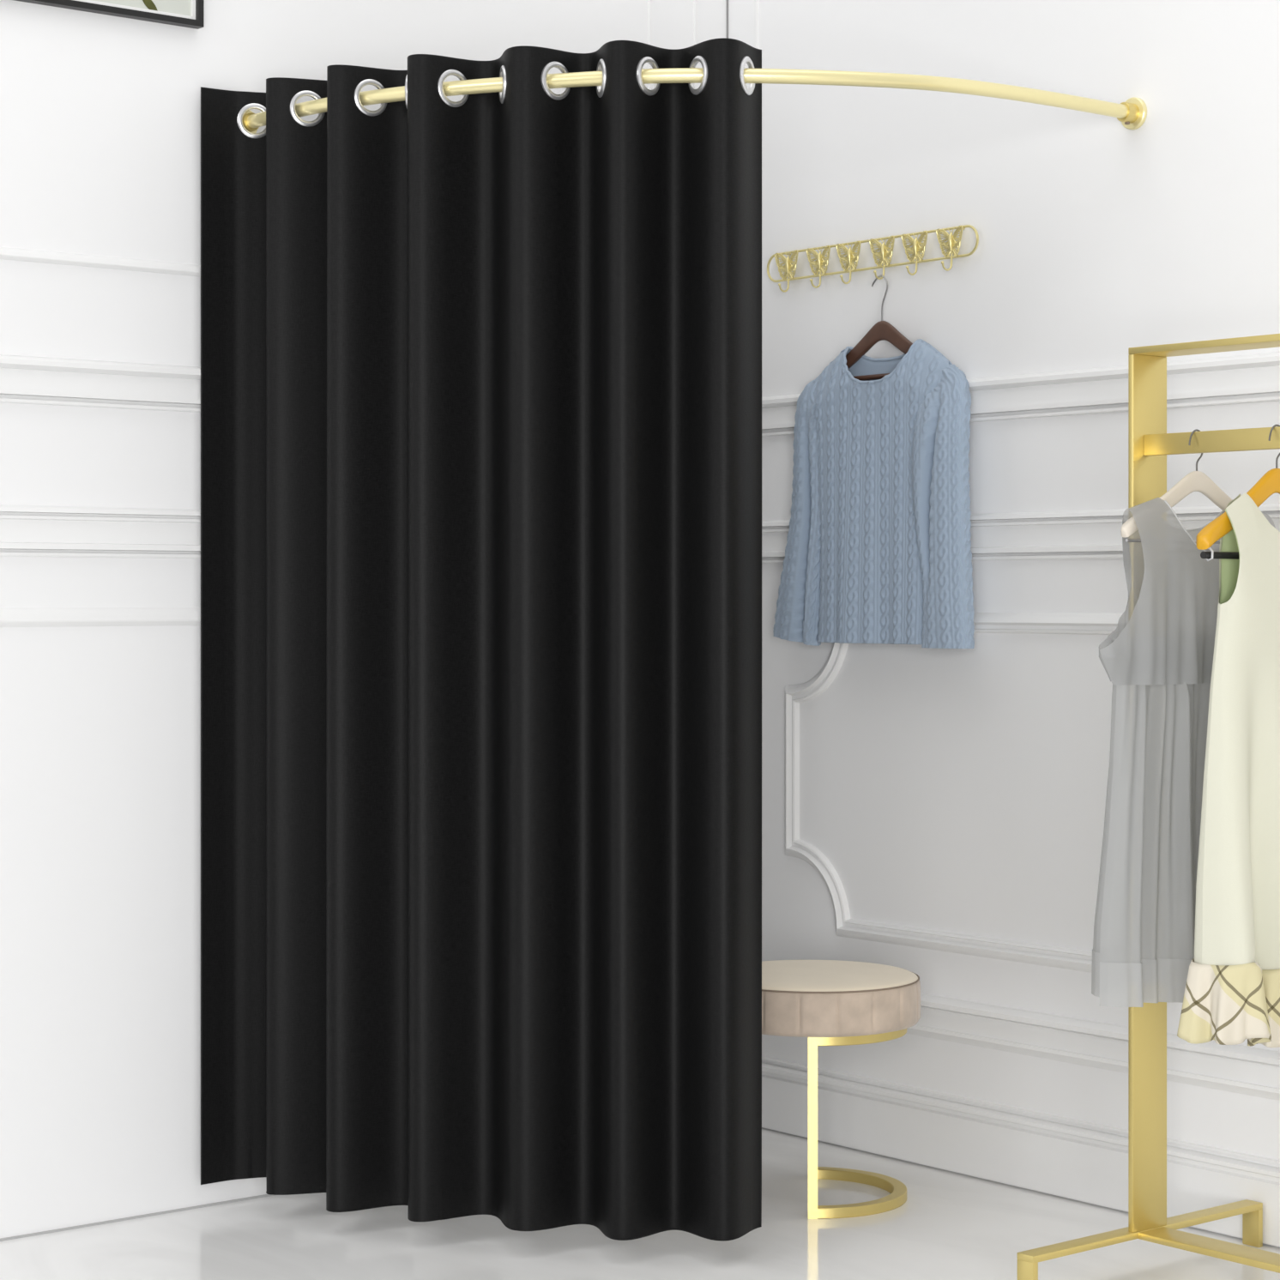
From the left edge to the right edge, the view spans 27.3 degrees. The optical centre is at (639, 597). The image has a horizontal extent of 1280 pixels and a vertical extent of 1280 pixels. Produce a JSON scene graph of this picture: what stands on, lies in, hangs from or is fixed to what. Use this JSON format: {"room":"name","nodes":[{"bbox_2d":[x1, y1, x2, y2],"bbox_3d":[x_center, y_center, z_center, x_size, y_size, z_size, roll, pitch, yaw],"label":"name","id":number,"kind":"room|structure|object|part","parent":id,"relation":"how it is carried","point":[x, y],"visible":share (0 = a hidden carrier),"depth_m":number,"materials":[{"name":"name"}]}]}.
{"room":"clothing store","nodes":[
{"label":"clothing store","id":0,"kind":"room"},
{"bbox_2d":[0,0,726,1238],"bbox_3d":[-1.768,-0.450,4.515,5.000,3.300,0.120,0,0,-39],"label":"wall","id":1,"kind":"structure","parent":0,"point":[100,114],"depth_m":5.06,"materials":[{"name":"white paint"}]},
{"bbox_2d":[0,504,200,558],"bbox_3d":[-1.724,-0.124,4.462,5.000,0.096,0.017,0,0,-39],"label":"trim","id":2,"kind":"structure","parent":1,"relation":"attached to","point":[25,530],"depth_m":5.03,"materials":[{"name":"white paint"}]},
{"bbox_2d":[0,354,200,412],"bbox_3d":[-1.723,-0.407,4.460,5.000,0.089,0.022,0,0,-39],"label":"trim","id":3,"kind":"structure","parent":1,"relation":"attached to","point":[23,379],"depth_m":5.03,"materials":[{"name":"white paint"}]},
{"bbox_2d":[0,607,200,627],"bbox_3d":[-1.726,0.038,4.465,5.000,0.036,0.010,0,0,-39],"label":"trim","id":4,"kind":"structure","parent":1,"relation":"attached to","point":[10,617],"depth_m":5.03,"materials":[{"name":"white paint"}]},
{"bbox_2d":[0,247,200,277],"bbox_3d":[-1.764,-0.641,4.434,4.902,0.023,0.011,0,0,-39],"label":"trim","id":5,"kind":"structure","parent":1,"relation":"attached to","point":[6,253],"depth_m":5.03,"materials":[{"name":"white paint"}]},
{"bbox_2d":[14,0,204,29],"bbox_3d":[-1.060,-1.468,5.003,0.514,0.704,0.023,0,0,-39],"label":"picture frame","id":6,"kind":"object","parent":1,"relation":"attached to","point":[181,13],"visible":1,"depth_m":5.09,"materials":[{"name":"black"}]},
{"bbox_2d":[92,0,191,16],"bbox_3d":[-1.064,-1.468,5.008,0.490,0.680,0.005,0,0,-39],"label":"print","id":7,"kind":"object","parent":6,"relation":"attached to","point":[115,8],"depth_m":5.08,"materials":[{"name":"white paper"}]},
{"bbox_2d":[0,1194,274,1241],"bbox_3d":[-1.730,1.198,4.466,4.996,0.004,0.004,0,0,-39],"label":"trim","id":8,"kind":"structure","parent":1,"relation":"attached to","point":[263,1195],"depth_m":5.08,"materials":[{"name":"grey"}]},
{"bbox_2d":[647,0,652,90],"bbox_3d":[0.024,-1.377,5.908,0.012,1.446,0.005,0,0,-39],"label":"trim","id":9,"kind":"structure","parent":1,"relation":"attached to","point":[649,2],"depth_m":5.91,"materials":[{"name":"white paint"}]},
{"bbox_2d":[242,67,1147,132],"bbox_3d":[0.072,-0.941,4.974,1.801,0.062,0.467,0,0,4],"label":"curtain rod","id":10,"kind":"object","parent":1,"relation":"attached to","point":[1132,113],"visible":0.85,"depth_m":4.84,"materials":[{"name":"gold metal"}]},
{"bbox_2d":[200,37,761,1241],"bbox_3d":[-0.339,0.077,4.934,1.131,2.151,0.226,0,0,24],"label":"curtain","id":11,"kind":"object","parent":10,"relation":"hanging from","point":[480,374],"visible":0.96,"depth_m":4.85,"materials":[{"name":"black fabric"}]},
{"bbox_2d":[693,0,697,88],"bbox_3d":[0.127,-1.377,5.993,0.012,1.446,0.005,0,0,-39],"label":"trim","id":12,"kind":"structure","parent":1,"relation":"attached to","point":[695,2],"depth_m":5.99,"materials":[{"name":"white paint"}]},
{"bbox_2d":[0,1127,1279,1279],"bbox_3d":[-0.070,1.250,2.545,5.120,0.100,5.320,0,0,-39],"label":"floor","id":13,"kind":"structure","parent":0,"point":[950,1225],"depth_m":4.87,"materials":[{"name":"white tile"}]},
{"bbox_2d":[761,960,920,1219],"bbox_3d":[0.346,0.973,5.273,0.430,0.455,0.430,0,0,-39],"label":"stool","id":14,"kind":"object","parent":13,"relation":"on","point":[825,1002],"visible":0.75,"depth_m":5.09,"materials":[{"name":"beige fabric"}]},
{"bbox_3d":[0.334,1.024,5.099,0.019,0.352,0.027,0,0,4],"label":"leg","id":15,"kind":"part","parent":14,"relation":"part of","materials":[{"name":"gold metal"}]},
{"bbox_3d":[0.346,0.752,5.273,0.420,0.015,0.420,0,0,-39],"label":"seat","id":16,"kind":"part","parent":14,"relation":"part of","materials":[{"name":"beige fabric"}]},
{"bbox_2d":[761,980,920,1037],"bbox_3d":[0.346,0.804,5.273,0.430,0.088,0.430,0,0,-39],"label":"seat cushion","id":17,"kind":"object","parent":14,"relation":"on","point":[789,1008],"depth_m":5.08,"materials":[{"name":"beige fabric"}]},
{"bbox_2d":[1017,333,1279,1279],"bbox_3d":[1.282,0.380,4.215,0.626,1.640,1.250,0,0,-39],"label":"rack","id":18,"kind":"object","parent":13,"relation":"on","point":[1150,443],"visible":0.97,"depth_m":4.65,"materials":[{"name":"gold metal"}]},
{"bbox_3d":[0.660,1.165,4.488,0.012,0.070,0.038,0,0,-39],"label":"leg","id":19,"kind":"part","parent":18,"relation":"part of","materials":[{"name":"gold metal"}]},
{"bbox_2d":[1120,428,1232,543],"bbox_3d":[0.967,-0.192,4.575,0.396,0.198,0.020,0,0,-39],"label":"hanger","id":20,"kind":"object","parent":18,"relation":"hanging from","point":[1196,480],"visible":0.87,"depth_m":4.56,"materials":[{"name":"beige paint"}]},
{"bbox_2d":[1091,497,1275,1007],"bbox_3d":[0.968,0.257,4.577,0.518,0.855,0.191,0,0,-39],"label":"dress","id":21,"kind":"object","parent":20,"relation":"hanging from","point":[1157,661],"visible":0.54,"depth_m":4.45,"materials":[{"name":"grey fabric"}]},
{"bbox_3d":[1.285,-0.434,4.204,0.092,0.012,1.224,0,0,-39],"label":"plate","id":22,"kind":"part","parent":18,"relation":"part of","materials":[{"name":"gold metal"}]},
{"bbox_2d":[1195,424,1279,561],"bbox_3d":[1.074,-0.175,4.444,0.410,0.233,0.027,0,0,-39],"label":"hanger","id":23,"kind":"object","parent":18,"relation":"hanging from","point":[1269,484],"visible":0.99,"depth_m":4.35,"materials":[{"name":"orange paint"}]},
{"bbox_2d":[1177,492,1279,1047],"bbox_3d":[1.093,0.286,4.421,0.451,0.916,0.219,0,0,-39],"label":"dress","id":24,"kind":"object","parent":23,"relation":"hanging from","point":[1232,993],"visible":1,"depth_m":4.33,"materials":[{"name":"beige fabric"}]},
{"bbox_3d":[1.134,1.165,4.878,0.012,0.070,0.038,0,0,-39],"label":"leg","id":25,"kind":"part","parent":18,"relation":"part of","materials":[{"name":"gold metal"}]},
{"bbox_2d":[728,0,1279,1159],"bbox_3d":[1.861,-0.450,4.133,0.120,3.300,5.320,0,0,-39],"label":"wall","id":26,"kind":"structure","parent":0,"point":[963,791],"depth_m":5.40,"materials":[{"name":"white paint"}]},
{"bbox_2d":[726,0,728,38],"bbox_3d":[0.201,-0.450,6.054,0.004,3.300,0.004,0,0,-39],"label":"trim","id":27,"kind":"structure","parent":26,"relation":"attached to","point":[727,0],"depth_m":6.05,"materials":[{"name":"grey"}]},
{"bbox_2d":[754,0,759,48],"bbox_3d":[0.263,-1.276,5.977,0.005,1.648,0.014,0,0,-39],"label":"trim","id":28,"kind":"structure","parent":26,"relation":"attached to","point":[756,2],"depth_m":5.97,"materials":[{"name":"white paint"}]},
{"bbox_2d":[766,224,978,292],"bbox_3d":[0.486,-0.724,5.671,0.050,0.092,0.648,0,0,-39],"label":"hook rail","id":29,"kind":"object","parent":26,"relation":"attached to","point":[951,244],"visible":1,"depth_m":5.65,"materials":[{"name":"gold metal"}]},
{"bbox_2d":[845,274,912,380],"bbox_3d":[0.517,-0.571,5.620,0.018,0.233,0.400,0,0,-39],"label":"hanger","id":30,"kind":"object","parent":29,"relation":"hanging from","point":[882,330],"visible":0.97,"depth_m":5.62,"materials":[{"name":"brown wood"}]},
{"bbox_2d":[772,338,974,648],"bbox_3d":[0.495,-0.217,5.616,0.092,0.646,0.615,0,0,-36],"label":"sweater","id":31,"kind":"object","parent":30,"relation":"hanging from","point":[878,550],"visible":1,"depth_m":5.56,"materials":[{"name":"blue fabric"}]},
{"bbox_2d":[784,612,1123,972],"bbox_3d":[0.979,0.388,5.096,0.020,0.711,2.070,0,0,-39],"label":"trim","id":32,"kind":"structure","parent":26,"relation":"attached to","point":[1027,623],"depth_m":5.58,"materials":[{"name":"white paint"}]},
{"bbox_2d":[761,1056,1279,1247],"bbox_3d":[1.844,1.120,4.042,0.022,0.160,5.200,0,0,-39],"label":"baseboard","id":33,"kind":"structure","parent":26,"relation":"attached to","point":[1074,1159],"depth_m":5.37,"materials":[{"name":"white paint"}]},
{"bbox_2d":[761,351,1279,436],"bbox_3d":[1.844,-0.407,4.042,0.022,0.089,5.200,0,0,-39],"label":"trim","id":34,"kind":"structure","parent":26,"relation":"attached to","point":[1251,377],"depth_m":5.19,"materials":[{"name":"white paint"}]},
{"bbox_2d":[761,503,1279,563],"bbox_3d":[1.846,-0.124,4.043,0.017,0.096,5.200,0,0,-39],"label":"trim","id":35,"kind":"structure","parent":26,"relation":"attached to","point":[1096,534],"depth_m":5.29,"materials":[{"name":"white paint"}]},
{"bbox_2d":[905,993,1279,1100],"bbox_3d":[1.841,0.883,4.039,0.030,0.089,5.200,0,0,-39],"label":"trim","id":36,"kind":"structure","parent":26,"relation":"attached to","point":[1251,1071],"depth_m":5.21,"materials":[{"name":"white paint"}]}
]}

